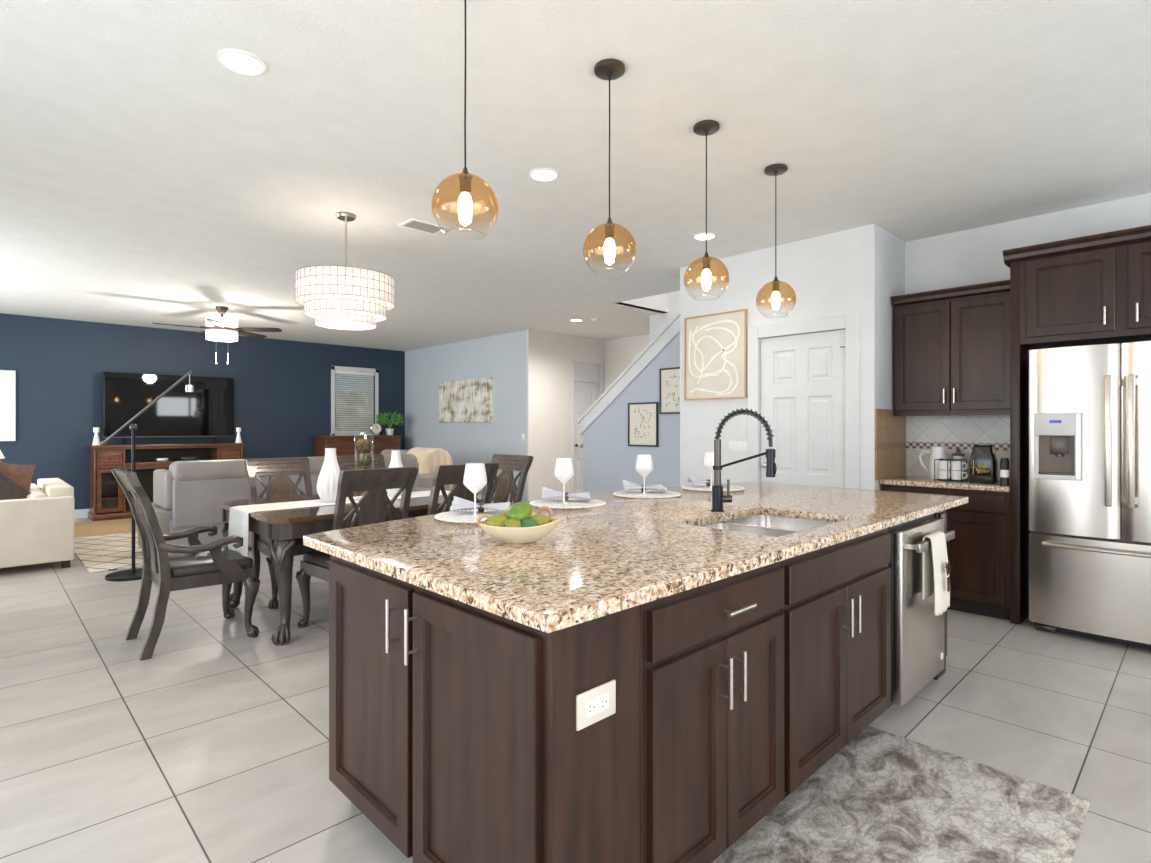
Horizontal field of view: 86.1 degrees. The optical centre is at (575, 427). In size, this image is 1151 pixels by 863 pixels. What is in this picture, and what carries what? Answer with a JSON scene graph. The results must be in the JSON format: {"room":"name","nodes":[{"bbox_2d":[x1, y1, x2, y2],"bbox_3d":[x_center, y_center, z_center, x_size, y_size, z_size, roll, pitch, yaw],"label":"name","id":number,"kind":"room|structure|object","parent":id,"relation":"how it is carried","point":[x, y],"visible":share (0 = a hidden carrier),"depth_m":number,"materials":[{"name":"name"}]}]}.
{"room":"open-plan kitchen","nodes":[
{"label":"open-plan kitchen","id":0,"kind":"room"},
{"bbox_2d":[0,313,404,509],"bbox_3d":[-6.314,-0.115,9.773,8.050,2.850,0.120,0,0,-44],"label":"wall","id":1,"kind":"structure","parent":0,"point":[282,388],"depth_m":9.50,"materials":[{"name":"blue paint"}]},
{"bbox_2d":[0,370,15,440],"bbox_3d":[-7.884,-0.294,8.136,0.717,0.957,0.039,0,0,-44],"label":"canvas art","id":2,"kind":"object","parent":1,"relation":"attached to","point":[7,377],"visible":1,"depth_m":8.32},
{"bbox_2d":[330,366,378,435],"bbox_3d":[-4.228,-0.492,11.767,0.960,1.305,0.122,0,0,-44],"label":"window","id":3,"kind":"structure","parent":1,"relation":"in","point":[333,368],"depth_m":11.68,"materials":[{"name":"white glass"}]},
{"bbox_2d":[335,370,373,432],"bbox_3d":[-4.217,-0.487,11.755,0.780,1.165,0.045,0,0,-44],"label":"window blind","id":4,"kind":"object","parent":3,"relation":"attached to","point":[368,419],"visible":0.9,"depth_m":11.74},
{"bbox_2d":[405,330,526,501],"bbox_3d":[-2.066,-0.115,11.118,0.120,2.850,3.865,0,0,-44],"label":"wall","id":5,"kind":"structure","parent":0,"point":[502,357],"depth_m":10.73,"materials":[{"name":"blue paint"}]},
{"bbox_2d":[439,377,492,422],"bbox_3d":[-1.965,-0.464,10.899,0.039,0.748,1.620,0,0,-44],"label":"canvas art","id":6,"kind":"object","parent":5,"relation":"attached to","point":[471,400],"visible":1,"depth_m":10.82},
{"bbox_2d":[527,329,603,500],"bbox_3d":[-0.117,-0.115,10.351,1.850,2.850,0.120,0,0,-44],"label":"wall","id":7,"kind":"structure","parent":0,"point":[550,356],"depth_m":10.00,"materials":[{"name":"paint"}]},
{"bbox_2d":[574,382,597,492],"bbox_3d":[0.182,0.262,10.593,0.665,2.080,0.119,0,0,-44],"label":"door","id":8,"kind":"structure","parent":7,"relation":"in","point":[585,394],"depth_m":10.52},
{"bbox_2d":[572,360,603,492],"bbox_3d":[0.195,0.090,10.619,0.770,2.440,0.110,0,0,-44],"label":"trim","id":9,"kind":"structure","parent":7,"relation":"attached to","point":[581,372],"depth_m":10.55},
{"bbox_2d":[0,0,1150,350],"bbox_3d":[-1.081,-1.600,5.744,9.950,0.120,13.250,0,0,-44],"label":"ceiling","id":10,"kind":"structure","parent":0,"point":[145,179],"depth_m":3.35,"materials":[{"name":"paint"}]},
{"bbox_2d":[153,306,281,363],"bbox_3d":[-4.562,-1.172,7.846,1.381,0.736,1.408,0,0,-44],"label":"ceiling fan","id":11,"kind":"object","parent":10,"relation":"hanging from","point":[221,329],"visible":1,"depth_m":7.79,"materials":[{"name":"brown metal"}]},
{"bbox_2d":[217,49,266,75],"bbox_3d":[-1.404,-1.535,2.595,0.184,0.010,0.184,0,0,-44],"label":"recessed light","id":12,"kind":"object","parent":10,"relation":"in","point":[242,62],"visible":1,"depth_m":2.59,"materials":[{"name":"white plastic"}]},
{"bbox_2d":[294,212,394,329],"bbox_3d":[-1.663,-1.139,4.462,0.685,0.802,0.685,0,0,-44],"label":"chandelier","id":13,"kind":"object","parent":10,"relation":"hanging from","point":[345,297],"visible":1,"depth_m":4.24,"materials":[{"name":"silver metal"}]},
{"bbox_2d":[316,321,374,329],"bbox_3d":[-1.663,-0.742,4.462,0.400,0.003,0.400,0,0,-44],"label":"diffuser","id":14,"kind":"object","parent":13,"relation":"attached to","point":[343,325],"depth_m":4.46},
{"bbox_2d":[398,218,449,234],"bbox_3d":[-1.158,-1.533,4.705,0.320,0.015,0.220,0,0,-44],"label":"ceiling vent","id":15,"kind":"object","parent":10,"relation":"in","point":[413,223],"visible":1,"depth_m":4.69,"materials":[{"name":"white plastic"}]},
{"bbox_2d":[431,0,498,225],"bbox_3d":[-0.380,-1.100,2.122,0.228,0.879,0.228,0,0,-44],"label":"globe pendant","id":16,"kind":"object","parent":10,"relation":"hanging from","point":[465,200],"visible":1,"depth_m":2.11,"materials":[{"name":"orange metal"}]},
{"bbox_2d":[458,167,471,194],"bbox_3d":[-0.380,-0.850,2.122,0.048,0.090,0.048,0,0,-44],"label":"socket","id":17,"kind":"object","parent":16,"relation":"attached to","point":[465,178],"depth_m":2.11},
{"bbox_2d":[529,168,558,180],"bbox_3d":[-0.191,-1.535,3.744,0.184,0.010,0.184,0,0,-44],"label":"recessed light","id":18,"kind":"object","parent":10,"relation":"in","point":[539,174],"visible":1,"depth_m":3.73,"materials":[{"name":"white"}]},
{"bbox_2d":[583,58,635,264],"bbox_3d":[0.146,-1.100,2.631,0.228,0.879,0.228,0,0,-44],"label":"globe pendant","id":19,"kind":"object","parent":10,"relation":"hanging from","point":[606,69],"visible":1,"depth_m":2.62,"materials":[{"name":"brown"}]},
{"bbox_2d":[604,218,614,239],"bbox_3d":[0.146,-0.850,2.631,0.048,0.090,0.048,0,0,-44],"label":"socket","id":20,"kind":"object","parent":19,"relation":"attached to","point":[609,226],"depth_m":2.62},
{"bbox_2d":[693,232,715,239],"bbox_3d":[1.036,-1.535,4.949,0.184,0.010,0.184,0,0,-44],"label":"recessed light","id":21,"kind":"object","parent":10,"relation":"in","point":[699,236],"visible":0.97,"depth_m":4.94,"materials":[{"name":"white"}]},
{"bbox_2d":[684,120,727,290],"bbox_3d":[0.668,-1.100,3.143,0.228,0.879,0.228,0,0,-44],"label":"globe pendant","id":22,"kind":"object","parent":10,"relation":"hanging from","point":[705,127],"visible":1,"depth_m":3.13,"materials":[{"name":"brown"}]},
{"bbox_2d":[702,252,710,270],"bbox_3d":[0.668,-0.850,3.143,0.048,0.090,0.048,0,0,-44],"label":"socket","id":23,"kind":"object","parent":22,"relation":"attached to","point":[706,259],"depth_m":3.13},
{"bbox_2d":[756,164,787,309],"bbox_3d":[1.189,-1.100,3.654,0.228,0.879,0.228,0,0,-44],"label":"globe pendant","id":24,"kind":"object","parent":10,"relation":"hanging from","point":[775,170],"visible":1,"depth_m":3.64,"materials":[{"name":"brown"}]},
{"bbox_2d":[0,518,1150,862],"bbox_3d":[-1.081,1.370,5.744,9.950,0.120,13.250,0,0,-44],"label":"floor","id":25,"kind":"structure","parent":0,"point":[213,747],"depth_m":2.73,"materials":[{"name":"grey tile"}]},
{"bbox_2d":[0,478,74,567],"bbox_3d":[-5.748,0.938,5.988,1.230,0.745,1.800,0,0,-44],"label":"sofa","id":26,"kind":"object","parent":25,"relation":"on","point":[39,528],"visible":0.94,"depth_m":5.60,"materials":[{"name":"fabric"}]},
{"bbox_2d":[0,472,30,499],"bbox_3d":[-5.305,0.610,5.610,0.523,0.515,0.120,0,0,-39],"label":"throw pillow","id":27,"kind":"object","parent":26,"relation":"on","point":[9,489],"visible":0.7,"depth_m":5.65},
{"bbox_2d":[0,462,34,498],"bbox_3d":[-5.392,0.535,5.915,0.107,0.421,0.423,0,0,0],"label":"throw pillow","id":28,"kind":"object","parent":26,"relation":"on","point":[22,475],"visible":0.6,"depth_m":5.92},
{"bbox_2d":[26,488,46,498],"bbox_3d":[-5.235,0.700,5.976,0.130,0.180,0.710,0,0,-44],"label":"cushion","id":29,"kind":"object","parent":26,"relation":"on","point":[35,492],"depth_m":5.79,"materials":[{"name":"beige fabric"}]},
{"bbox_2d":[75,518,137,537],"bbox_3d":[-5.133,1.304,9.023,4.600,0.010,1.440,0,0,-44],"label":"area rug","id":30,"kind":"object","parent":25,"relation":"on","point":[105,527],"visible":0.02,"depth_m":8.00,"materials":[{"name":"carpet"}]},
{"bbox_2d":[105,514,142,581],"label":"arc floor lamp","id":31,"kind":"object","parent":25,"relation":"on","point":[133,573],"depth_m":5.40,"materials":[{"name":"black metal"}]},
{"bbox_2d":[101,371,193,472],"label":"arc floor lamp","id":32,"kind":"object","parent":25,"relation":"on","point":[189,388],"depth_m":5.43,"materials":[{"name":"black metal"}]},
{"bbox_2d":[75,532,251,572],"bbox_3d":[-3.724,1.303,7.743,4.000,0.012,2.300,0,0,-44],"label":"area rug","id":33,"kind":"object","parent":25,"relation":"on","point":[100,553],"visible":0.25,"depth_m":6.44,"materials":[{"name":"fabric"}]},
{"bbox_2d":[138,454,418,554],"bbox_3d":[-3.229,0.815,7.133,2.900,0.965,0.985,0,0,-44],"label":"sofa","id":34,"kind":"object","parent":33,"relation":"on","point":[187,495],"visible":0.36,"depth_m":6.09,"materials":[{"name":"grey fabric"}]},
{"bbox_2d":[88,443,244,520],"bbox_3d":[-6.199,0.780,9.417,1.940,1.060,0.510,0,0,-44],"label":"media console","id":35,"kind":"object","parent":25,"relation":"on","point":[107,499],"visible":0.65,"depth_m":9.06,"materials":[{"name":"brown wood"}]},
{"bbox_2d":[103,371,233,443],"bbox_3d":[-6.202,-0.281,9.478,1.710,1.058,0.214,0,0,-44],"label":"television","id":36,"kind":"object","parent":35,"relation":"on","point":[207,411],"visible":0.99,"depth_m":9.42,"materials":[{"name":"black plastic"}]},
{"bbox_2d":[126,459,213,511],"bbox_3d":[-6.192,0.865,9.410,1.180,0.710,0.430,0,0,-44],"label":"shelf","id":37,"kind":"object","parent":35,"relation":"attached to","point":[144,468],"depth_m":9.25,"materials":[{"name":"wood"}]},
{"bbox_2d":[111,468,259,660],"bbox_3d":[-2.415,0.780,3.829,0.695,1.060,0.636,0,0,-44],"label":"armchair","id":38,"kind":"object","parent":25,"relation":"on","point":[197,565],"visible":1,"depth_m":3.72,"materials":[{"name":"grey wood"}]},
{"bbox_2d":[244,457,315,608],"bbox_3d":[-2.230,0.780,4.840,0.561,1.060,0.695,0,0,-44],"label":"dining chair","id":39,"kind":"object","parent":25,"relation":"on","point":[280,484],"visible":0.6,"depth_m":4.94,"materials":[{"name":"grey wood"}]},
{"bbox_2d":[218,487,493,644],"bbox_3d":[-1.609,0.925,4.612,1.645,0.770,1.220,0,0,-44],"label":"dining table","id":40,"kind":"object","parent":25,"relation":"on","point":[284,526],"visible":0.4,"depth_m":3.80,"materials":[{"name":"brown wood"}]},
{"bbox_2d":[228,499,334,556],"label":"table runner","id":41,"kind":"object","parent":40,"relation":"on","point":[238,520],"depth_m":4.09,"materials":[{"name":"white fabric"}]},
{"bbox_2d":[316,448,340,501],"bbox_3d":[-1.772,0.343,4.454,0.189,0.385,0.184,0,0,-44],"label":"vase","id":42,"kind":"object","parent":41,"relation":"on","point":[327,483],"visible":0.86,"depth_m":4.40,"materials":[{"name":"white ceramic"}]},
{"bbox_2d":[411,490,430,497],"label":"table runner","id":43,"kind":"object","parent":40,"relation":"on","point":[417,494],"depth_m":4.92,"materials":[{"name":"white fabric"}]},
{"bbox_2d":[386,450,402,495],"bbox_3d":[-1.412,0.358,4.844,0.174,0.354,0.170,0,0,-44],"label":"vase","id":44,"kind":"object","parent":43,"relation":"on","point":[395,461],"visible":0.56,"depth_m":4.81,"materials":[{"name":"white ceramic"}]},
{"bbox_3d":[-1.565,0.285,4.557,0.144,0.500,0.144,0,0,-44],"label":"hurricane vase","id":45,"kind":"object","parent":43,"relation":"on","visible":0},
{"bbox_2d":[356,439,370,451],"bbox_3d":[-1.568,0.133,4.554,0.104,0.102,0.106,0,0,-44],"label":"moss ball","id":46,"kind":"object","parent":45,"relation":"in","point":[362,445],"visible":1,"depth_m":4.52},
{"bbox_2d":[358,452,371,465],"bbox_3d":[-1.560,0.235,4.562,0.104,0.102,0.106,0,0,-44],"label":"moss ball","id":47,"kind":"object","parent":45,"relation":"in","point":[364,459],"visible":1,"depth_m":4.53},
{"bbox_2d":[295,467,417,627],"bbox_3d":[-1.417,0.780,3.994,0.561,1.060,0.695,0,0,-44],"label":"dining chair","id":48,"kind":"object","parent":25,"relation":"on","point":[375,506],"visible":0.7,"depth_m":3.83,"materials":[{"name":"grey wood"}]},
{"bbox_2d":[311,435,403,456],"bbox_3d":[-4.045,0.730,11.520,1.580,1.160,0.492,0,0,-44],"label":"dresser","id":49,"kind":"object","parent":25,"relation":"on","point":[345,445],"visible":0.39,"depth_m":11.21,"materials":[{"name":"brown wood"}]},
{"bbox_2d":[376,412,403,434],"bbox_3d":[-3.584,-0.083,11.880,0.567,0.467,0.453,0,0,-23],"label":"potted plant","id":50,"kind":"object","parent":49,"relation":"on","point":[389,431],"visible":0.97,"depth_m":11.82,"materials":[{"name":"green plant"}]},
{"bbox_2d":[337,454,384,470],"bbox_3d":[-1.742,0.780,5.314,0.561,1.060,0.695,0,0,-44],"label":"dining chair","id":51,"kind":"object","parent":25,"relation":"on","point":[350,462],"visible":0.15,"depth_m":5.49,"materials":[{"name":"grey wood"}]},
{"bbox_2d":[381,449,449,490],"bbox_3d":[-2.814,0.805,9.462,0.960,0.890,1.940,0,0,-44],"label":"loveseat","id":52,"kind":"object","parent":25,"relation":"on","point":[425,480],"visible":0.11,"depth_m":8.83,"materials":[{"name":"grey fabric"}]},
{"bbox_2d":[381,449,408,453],"bbox_3d":[-2.861,0.635,9.970,0.320,0.550,0.795,0,0,-44],"label":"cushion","id":53,"kind":"object","parent":52,"relation":"on","point":[388,451],"depth_m":9.95,"materials":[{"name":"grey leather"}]},
{"bbox_2d":[406,447,452,490],"bbox_3d":[-2.240,0.663,9.329,0.472,0.714,0.696,0,0,-44],"label":"throw blanket","id":54,"kind":"object","parent":52,"relation":"on","point":[428,459],"visible":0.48,"depth_m":9.09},
{"bbox_2d":[427,463,498,514],"bbox_3d":[-0.958,0.780,4.440,0.561,1.060,0.695,0,0,-44],"label":"dining chair","id":55,"kind":"object","parent":25,"relation":"on","point":[443,474],"visible":0.3,"depth_m":4.18,"materials":[{"name":"grey wood"}]},
{"bbox_2d":[329,556,639,862],"bbox_3d":[-0.364,0.872,1.814,0.356,0.877,1.140,0,0,-44],"label":"base cabinet","id":56,"kind":"object","parent":25,"relation":"on","point":[452,722],"visible":0.95,"depth_m":1.52,"materials":[{"name":"brown wood"}]},
{"bbox_2d":[576,679,615,730],"bbox_3d":[0.049,0.636,1.413,0.128,0.080,0.010,0,0,-44],"label":"wall outlet","id":57,"kind":"object","parent":56,"relation":"attached to","point":[593,705],"visible":1,"depth_m":1.41,"materials":[{"name":"white plastic"}]},
{"bbox_2d":[586,693,608,717],"bbox_3d":[0.051,0.636,1.411,0.072,0.036,0.004,0,0,-44],"label":"socket","id":58,"kind":"object","parent":57,"relation":"attached to","point":[597,704],"depth_m":1.41,"materials":[{"name":"white plastic"}]},
{"bbox_2d":[490,454,533,502],"bbox_3d":[-0.805,0.780,5.391,0.695,1.060,0.636,0,0,-44],"label":"dining chair","id":59,"kind":"object","parent":25,"relation":"on","point":[503,485],"visible":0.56,"depth_m":5.50,"materials":[{"name":"grey wood"}]},
{"bbox_2d":[640,561,783,862],"bbox_3d":[0.046,0.872,2.167,0.720,0.877,1.199,0,0,-44],"label":"base cabinet","id":60,"kind":"object","parent":25,"relation":"on","point":[712,654],"visible":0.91,"depth_m":1.71,"materials":[{"name":"brown wood"}]},
{"bbox_2d":[723,521,890,796],"bbox_3d":[0.652,0.872,2.755,0.965,0.877,1.199,0,0,-44],"label":"base cabinet","id":61,"kind":"object","parent":25,"relation":"on","point":[836,610],"visible":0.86,"depth_m":2.28,"materials":[{"name":"brown wood"}]},
{"bbox_2d":[303,482,967,632],"bbox_3d":[0.543,0.413,2.983,3.220,0.035,1.595,0,0,-44],"label":"countertop","id":62,"kind":"structure","parent":61,"relation":"on","point":[623,553],"depth_m":2.05,"materials":[{"name":"stone"}]},
{"bbox_2d":[434,509,500,522],"bbox_3d":[-0.422,0.391,2.732,0.397,0.010,0.399,0,0,-44],"label":"placemat","id":63,"kind":"object","parent":62,"relation":"on","point":[460,516],"visible":0.52,"depth_m":2.73,"materials":[{"name":"white fabric"}]},
{"bbox_2d":[463,463,486,517],"bbox_3d":[-0.440,0.274,2.701,0.105,0.232,0.105,0,0,-44],"label":"wine glass","id":64,"kind":"object","parent":63,"relation":"on","point":[475,478],"visible":0.98,"depth_m":2.67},
{"bbox_2d":[450,496,510,512],"bbox_3d":[-0.431,0.352,2.821,0.251,0.078,0.204,0,0,-1],"label":"napkin","id":65,"kind":"object","parent":63,"relation":"on","point":[458,503],"visible":0.97,"depth_m":2.79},
{"bbox_2d":[477,506,560,543],"bbox_3d":[-0.195,0.338,2.132,0.287,0.116,0.206,0,0,1],"label":"fruit bowl","id":66,"kind":"object","parent":62,"relation":"on","point":[522,535],"visible":0.77,"depth_m":2.07,"materials":[{"name":"beige ceramic"}]},
{"bbox_2d":[486,515,508,526],"bbox_3d":[-0.260,0.334,2.106,0.084,0.072,0.074,0,0,-44],"label":"mango","id":67,"kind":"object","parent":66,"relation":"in","point":[494,520],"visible":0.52,"depth_m":2.08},
{"bbox_2d":[502,519,520,527],"bbox_3d":[-0.213,0.341,2.084,0.089,0.066,0.063,0,0,-44],"label":"mango","id":68,"kind":"object","parent":66,"relation":"in","point":[515,523],"visible":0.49,"depth_m":2.06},
{"bbox_2d":[507,501,531,520],"bbox_3d":[-0.192,0.300,2.142,0.102,0.084,0.077,0,0,-44],"label":"mango","id":69,"kind":"object","parent":68,"relation":"on","point":[521,510],"visible":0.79,"depth_m":2.11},
{"bbox_2d":[529,515,551,525],"bbox_3d":[-0.126,0.333,2.140,0.088,0.061,0.063,0,0,-44],"label":"mango","id":70,"kind":"object","parent":66,"relation":"in","point":[541,519],"visible":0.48,"depth_m":2.12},
{"bbox_2d":[529,498,605,508],"bbox_3d":[-0.041,0.391,3.187,0.397,0.010,0.399,0,0,-44],"label":"placemat","id":71,"kind":"object","parent":62,"relation":"on","point":[577,503],"visible":0.92,"depth_m":3.17,"materials":[{"name":"white fabric"}]},
{"bbox_2d":[554,458,573,503],"bbox_3d":[-0.059,0.274,3.155,0.105,0.232,0.105,0,0,-44],"label":"wine glass","id":72,"kind":"object","parent":71,"relation":"on","point":[563,470],"visible":1,"depth_m":3.12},
{"bbox_2d":[542,487,590,500],"bbox_3d":[-0.050,0.352,3.275,0.251,0.078,0.204,0,0,-1],"label":"napkin","id":73,"kind":"object","parent":71,"relation":"on","point":[546,492],"visible":0.91,"depth_m":3.24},
{"bbox_2d":[613,490,680,498],"bbox_3d":[0.418,0.391,3.618,0.397,0.010,0.399,0,0,-44],"label":"placemat","id":74,"kind":"object","parent":62,"relation":"on","point":[654,494],"visible":0.92,"depth_m":3.59,"materials":[{"name":"white fabric"}]},
{"bbox_2d":[635,454,652,494],"bbox_3d":[0.400,0.274,3.587,0.105,0.232,0.105,0,0,-44],"label":"wine glass","id":75,"kind":"object","parent":74,"relation":"on","point":[644,464],"visible":1,"depth_m":3.55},
{"bbox_2d":[621,480,666,491],"bbox_3d":[0.409,0.352,3.707,0.251,0.078,0.204,0,0,-1],"label":"napkin","id":76,"kind":"object","parent":74,"relation":"on","point":[626,485],"visible":0.88,"depth_m":3.67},
{"bbox_2d":[682,484,744,491],"bbox_3d":[0.891,0.391,3.993,0.397,0.010,0.399,0,0,-44],"label":"placemat","id":77,"kind":"object","parent":62,"relation":"on","point":[699,487],"visible":0.82,"depth_m":3.95,"materials":[{"name":"white fabric"}]},
{"bbox_2d":[703,452,713,488],"bbox_3d":[0.873,0.274,3.961,0.105,0.232,0.105,0,0,-44],"label":"wine glass","id":78,"kind":"object","parent":77,"relation":"on","point":[708,461],"visible":0.79,"depth_m":3.93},
{"bbox_2d":[687,475,730,485],"bbox_3d":[0.882,0.352,4.081,0.251,0.078,0.204,0,0,-1],"label":"napkin","id":79,"kind":"object","parent":77,"relation":"on","point":[695,480],"visible":0.77,"depth_m":4.05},
{"bbox_2d":[711,408,776,511],"bbox_3d":[0.777,0.153,2.831,0.090,0.485,0.331,0,0,-44],"label":"kitchen faucet","id":80,"kind":"object","parent":62,"relation":"on","point":[718,498],"visible":1,"depth_m":2.89,"materials":[{"name":"black metal"}]},
{"bbox_2d":[701,514,833,536],"bbox_3d":[0.828,0.534,2.650,0.744,0.206,0.484,0,0,-44],"label":"sink","id":81,"kind":"object","parent":62,"relation":"in","point":[762,524],"visible":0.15,"depth_m":2.89,"materials":[{"name":"metal"}]},
{"bbox_2d":[701,522,797,536],"bbox_3d":[0.695,0.519,2.521,0.372,0.176,0.484,0,0,-44],"label":"basin","id":82,"kind":"object","parent":81,"relation":"in","point":[768,531],"depth_m":2.70,"materials":[{"name":"metal"}]},
{"bbox_2d":[725,514,833,531],"bbox_3d":[0.962,0.534,2.780,0.372,0.206,0.484,0,0,-44],"label":"basin","id":83,"kind":"object","parent":81,"relation":"in","point":[761,522],"depth_m":2.92,"materials":[{"name":"metal"}]},
{"bbox_2d":[711,726,1090,862],"bbox_3d":[0.965,1.305,1.863,1.600,0.008,0.750,0,0,-44],"label":"kitchen mat","id":84,"kind":"object","parent":25,"relation":"on","point":[884,797],"visible":0.98,"depth_m":2.06,"materials":[{"name":"fabric"}]},
{"bbox_2d":[883,513,954,712],"bbox_3d":[1.455,0.874,3.135,0.645,0.872,0.698,0,0,-44],"label":"dishwasher","id":85,"kind":"object","parent":25,"relation":"on","point":[917,635],"visible":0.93,"depth_m":2.80,"materials":[{"name":"silver metal"}]},
{"bbox_2d":[923,531,950,615],"bbox_3d":[1.683,0.676,2.856,0.205,0.368,0.080,0,0,-44],"label":"dish towel","id":86,"kind":"object","parent":85,"relation":"hanging from","point":[936,565],"visible":0.94,"depth_m":2.84,"materials":[{"name":"fabric"}]},
{"bbox_2d":[933,510,946,679],"bbox_3d":[1.536,0.872,3.648,0.155,0.877,1.150,0,0,-44],"label":"island end panel","id":87,"kind":"object","parent":25,"relation":"on","point":[942,514],"visible":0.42,"depth_m":3.25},
{"bbox_2d":[881,484,1009,619],"bbox_3d":[2.815,0.872,4.601,0.571,0.877,0.820,0,0,-44],"label":"base cabinet","id":88,"kind":"object","parent":25,"relation":"on","point":[978,554],"visible":0.46,"depth_m":4.25,"materials":[{"name":"wood"}]},
{"bbox_2d":[880,475,1009,491],"bbox_3d":[2.812,0.413,4.600,0.593,0.035,0.817,0,0,-44],"label":"countertop","id":89,"kind":"structure","parent":88,"relation":"on","point":[920,481],"depth_m":4.43,"materials":[{"name":"beige stone"}]},
{"bbox_2d":[918,446,946,479],"bbox_3d":[2.738,0.271,4.717,0.132,0.250,0.200,0,0,-44],"label":"pitcher","id":90,"kind":"object","parent":89,"relation":"on","point":[937,452],"visible":0.81,"depth_m":4.66,"materials":[{"name":"white ceramic"}]},
{"bbox_2d":[934,459,966,482],"bbox_3d":[2.751,0.315,4.516,0.146,0.163,0.176,0,0,-44],"label":"mug rack","id":91,"kind":"object","parent":89,"relation":"on","point":[961,460],"visible":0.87,"depth_m":4.49,"materials":[{"name":"black metal"}]},
{"bbox_2d":[969,444,997,483],"bbox_3d":[2.894,0.259,4.367,0.114,0.275,0.161,0,0,-44],"label":"coffee bag","id":92,"kind":"object","parent":89,"relation":"on","point":[983,463],"visible":1,"depth_m":4.33,"materials":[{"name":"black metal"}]},
{"bbox_2d":[1000,458,1009,485],"bbox_3d":[2.904,0.301,4.166,0.054,0.190,0.053,0,0,-44],"label":"bottle","id":93,"kind":"object","parent":89,"relation":"on","point":[1004,462],"visible":1,"depth_m":4.15,"materials":[{"name":"black plastic"}]},
{"bbox_2d":[1003,225,1150,624],"bbox_3d":[3.470,0.065,3.897,0.611,2.490,1.165,0,0,-44],"label":"tall cabinet","id":94,"kind":"object","parent":25,"relation":"on","point":[1095,289],"visible":0.94,"depth_m":3.93,"materials":[{"name":"brown wood"}]},
{"bbox_2d":[1029,341,1150,647],"bbox_3d":[3.442,0.405,3.856,0.728,1.810,0.890,0,0,-44],"label":"refrigerator","id":95,"kind":"object","parent":25,"relation":"on","point":[1090,405],"visible":1,"depth_m":3.74,"materials":[{"name":"silver metal"}]},
{"bbox_2d":[604,334,649,390],"bbox_3d":[2.548,-0.115,8.848,0.120,2.850,5.750,0,0,-44],"label":"wall","id":96,"kind":"structure","parent":0,"point":[619,353],"depth_m":10.61,"materials":[{"name":"paint"}]},
{"bbox_2d":[583,333,679,493],"bbox_3d":[0.905,-0.126,7.281,0.120,2.872,2.190,0,0,-44],"label":"wall","id":97,"kind":"structure","parent":0,"point":[608,459],"depth_m":7.45,"materials":[{"name":"paint"}]},
{"bbox_2d":[577,311,679,434],"bbox_3d":[0.919,-0.868,7.267,0.220,1.925,2.350,0,0,-44],"label":"trim","id":98,"kind":"structure","parent":97,"relation":"attached to","point":[671,330],"depth_m":7.39,"materials":[{"name":"wood"}]},
{"bbox_2d":[628,402,657,446],"bbox_3d":[0.797,-0.035,7.288,0.024,0.521,0.450,0,0,-44],"label":"framed print","id":99,"kind":"object","parent":97,"relation":"attached to","point":[643,416],"visible":1,"depth_m":7.28,"materials":[{"name":"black paper"}]},
{"bbox_2d":[659,367,679,413],"bbox_3d":[1.131,-0.416,6.943,0.024,0.524,0.450,0,0,-44],"label":"framed print","id":100,"kind":"object","parent":97,"relation":"attached to","point":[669,378],"visible":0.69,"depth_m":7.00,"materials":[{"name":"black paper"}]},
{"bbox_2d":[680,224,879,489],"bbox_3d":[1.921,-0.115,5.574,0.800,2.850,1.795,0,0,-44],"label":"wall","id":101,"kind":"structure","parent":0,"point":[838,273],"depth_m":5.16,"materials":[{"name":"white paint"}]},
{"bbox_2d":[684,309,746,399],"bbox_3d":[1.274,-0.650,5.639,0.034,0.780,0.651,0,0,-44],"label":"framed art","id":102,"kind":"object","parent":101,"relation":"attached to","point":[715,345],"visible":1,"depth_m":5.62,"materials":[{"name":"beige paper"}]},
{"bbox_2d":[728,441,746,454],"bbox_3d":[1.444,0.180,5.483,0.010,0.114,0.181,0,0,-44],"label":"light switch","id":103,"kind":"object","parent":101,"relation":"attached to","point":[734,447],"visible":1,"depth_m":5.48,"materials":[{"name":"white plastic"}]},
{"bbox_2d":[761,329,844,487],"bbox_3d":[1.855,0.266,5.067,0.119,2.072,0.755,0,0,-44],"label":"door","id":104,"kind":"structure","parent":101,"relation":"in","point":[803,375],"depth_m":5.07,"materials":[{"name":"white wood"}]},
{"bbox_2d":[747,314,859,488],"bbox_3d":[1.887,0.217,5.108,0.137,2.185,0.952,0,0,-44],"label":"trim","id":105,"kind":"structure","parent":101,"relation":"attached to","point":[850,323],"depth_m":4.87,"materials":[{"name":"wood"}]},
{"bbox_2d":[616,193,1150,480],"bbox_3d":[3.142,-1.390,5.571,1.232,5.400,7.120,0,0,-44],"label":"wall","id":106,"kind":"structure","parent":0,"point":[974,256],"depth_m":4.77,"materials":[{"name":"white paint"}]},
{"bbox_2d":[891,280,1009,415],"bbox_3d":[2.899,-0.561,4.683,0.375,0.942,0.820,0,0,-44],"label":"upper cabinet","id":107,"kind":"object","parent":106,"relation":"attached to","point":[951,346],"visible":0.89,"depth_m":4.57,"materials":[{"name":"brown wood"}]},
{"bbox_2d":[875,227,905,489],"bbox_3d":[2.512,-0.115,4.969,0.794,2.850,0.127,0,0,-44],"label":"wall","id":108,"kind":"structure","parent":0,"point":[892,248],"depth_m":4.85,"materials":[{"name":"white paint"}]},
{"label":"outside","id":109,"kind":"structure","parent":0,"visible":0},
{"bbox_3d":[-8.808,1.510,16.256,22.000,0.200,12.400,0,0,-44],"label":"ground","id":110,"kind":"structure","parent":109,"visible":0},
{"bbox_2d":[335,391,370,430],"bbox_3d":[-6.270,0.319,14.249,8.388,2.733,1.242,0,0,-44],"label":"hedge","id":111,"kind":"object","parent":110,"relation":"on","point":[345,391],"visible":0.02,"depth_m":14.75,"materials":[{"name":"green plant"}]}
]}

